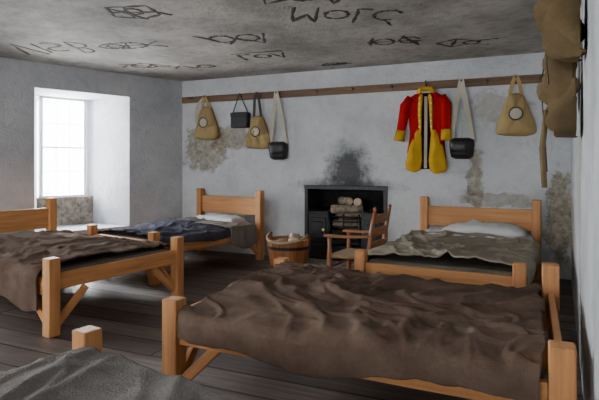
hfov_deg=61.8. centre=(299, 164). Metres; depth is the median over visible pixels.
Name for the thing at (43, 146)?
meeting rail
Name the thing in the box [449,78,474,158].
pouch
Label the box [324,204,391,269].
wooden armchair
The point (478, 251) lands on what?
blanket
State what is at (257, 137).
haversack
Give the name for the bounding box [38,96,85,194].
window
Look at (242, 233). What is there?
folded blanket
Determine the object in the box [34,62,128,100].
lintel
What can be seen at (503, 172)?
wall
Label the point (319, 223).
oven
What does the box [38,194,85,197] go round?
frame
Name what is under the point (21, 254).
blanket
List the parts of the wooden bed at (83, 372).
foot post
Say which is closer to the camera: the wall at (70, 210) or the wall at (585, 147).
the wall at (585, 147)
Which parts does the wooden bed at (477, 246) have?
foot post, head post, footboard, straw mattress, headboard, foot post, head post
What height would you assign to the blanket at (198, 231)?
0.190 m
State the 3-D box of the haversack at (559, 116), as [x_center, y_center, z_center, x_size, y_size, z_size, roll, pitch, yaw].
[1.498,-0.451,2.903,0.230,1.164,0.471,0,0,27]
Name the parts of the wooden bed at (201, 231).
foot post, footboard, foot post, straw mattress, head post, rail, headboard, head post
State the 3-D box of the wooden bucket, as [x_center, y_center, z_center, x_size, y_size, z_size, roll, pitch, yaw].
[-0.127,1.019,5.799,0.513,0.462,0.527,0,0,23]
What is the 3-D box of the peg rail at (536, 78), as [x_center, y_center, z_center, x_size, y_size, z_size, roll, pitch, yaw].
[0.465,-0.960,6.450,4.850,0.090,0.132,0,0,23]
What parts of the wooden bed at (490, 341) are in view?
foot post, foot post, rail, straw mattress, head post, headboard, head post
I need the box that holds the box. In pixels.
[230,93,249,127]
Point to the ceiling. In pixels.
(306, 44)
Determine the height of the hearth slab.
0.012 m
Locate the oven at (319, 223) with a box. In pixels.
[307,208,339,259]
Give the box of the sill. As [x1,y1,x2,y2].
[36,223,128,233]
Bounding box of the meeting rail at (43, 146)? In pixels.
[43,146,82,148]
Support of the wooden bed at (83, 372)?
on the floor
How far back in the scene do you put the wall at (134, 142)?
7.02 m
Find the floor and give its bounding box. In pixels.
[0,250,582,399]
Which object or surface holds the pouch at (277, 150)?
hanging from the peg rail at (536, 78)
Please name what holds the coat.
hanging from the peg rail at (536, 78)
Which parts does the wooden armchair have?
leg, seat, arm, leg, arm, post, post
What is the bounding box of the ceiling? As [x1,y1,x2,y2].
[0,0,543,100]
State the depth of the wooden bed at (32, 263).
4.25 m
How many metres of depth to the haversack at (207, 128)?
7.18 m
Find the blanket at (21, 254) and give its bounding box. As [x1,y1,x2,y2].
[0,230,170,311]
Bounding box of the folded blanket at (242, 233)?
[176,217,256,247]
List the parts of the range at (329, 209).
frame, ash door, frame, boiler hob plate, boiler door, boiler door panel, frame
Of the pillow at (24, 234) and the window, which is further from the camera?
the window
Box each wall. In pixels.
[0,57,181,233]
[37,196,92,225]
[182,52,570,279]
[571,0,598,399]
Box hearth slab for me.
[308,258,354,268]
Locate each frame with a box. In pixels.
[38,96,42,197]
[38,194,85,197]
[81,100,85,193]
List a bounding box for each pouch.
[268,90,287,159]
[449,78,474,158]
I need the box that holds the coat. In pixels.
[394,80,451,173]
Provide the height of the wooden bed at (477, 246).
0.870 m
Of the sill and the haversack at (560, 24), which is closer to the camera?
the haversack at (560, 24)
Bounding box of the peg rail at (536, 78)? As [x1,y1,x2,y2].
[182,74,543,103]
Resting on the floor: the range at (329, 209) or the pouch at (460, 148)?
the range at (329, 209)
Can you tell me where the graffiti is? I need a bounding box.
[11,0,498,67]
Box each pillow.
[0,231,49,238]
[194,212,245,221]
[441,219,527,238]
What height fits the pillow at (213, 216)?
0.121 m
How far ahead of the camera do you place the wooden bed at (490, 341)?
2.43 m
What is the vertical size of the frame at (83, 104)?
1.390 m
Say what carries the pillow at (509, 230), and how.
on the wooden bed at (477, 246)
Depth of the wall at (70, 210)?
7.04 m
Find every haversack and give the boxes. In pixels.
[194,95,219,139]
[246,92,269,148]
[496,74,535,135]
[533,0,586,84]
[536,54,580,187]
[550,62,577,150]
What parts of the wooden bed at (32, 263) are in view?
headboard, rail, foot post, head post, straw mattress, footboard, foot post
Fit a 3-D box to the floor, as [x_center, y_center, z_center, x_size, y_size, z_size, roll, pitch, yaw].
[-2.817,1.325,3.562,11.200,0.150,9.500,0,0,23]
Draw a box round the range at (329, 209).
[304,185,387,259]
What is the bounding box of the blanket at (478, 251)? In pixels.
[368,230,540,285]
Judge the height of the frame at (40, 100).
1.390 m
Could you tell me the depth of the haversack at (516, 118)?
5.55 m
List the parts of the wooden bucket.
rope handle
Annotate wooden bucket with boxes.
[266,231,310,268]
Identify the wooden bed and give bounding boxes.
[0,198,183,337]
[0,325,231,399]
[87,188,263,285]
[162,257,576,399]
[355,196,540,287]
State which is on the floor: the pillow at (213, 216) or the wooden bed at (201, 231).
the wooden bed at (201, 231)
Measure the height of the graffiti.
0.009 m
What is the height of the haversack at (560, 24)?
0.617 m
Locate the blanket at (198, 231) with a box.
[98,218,230,243]

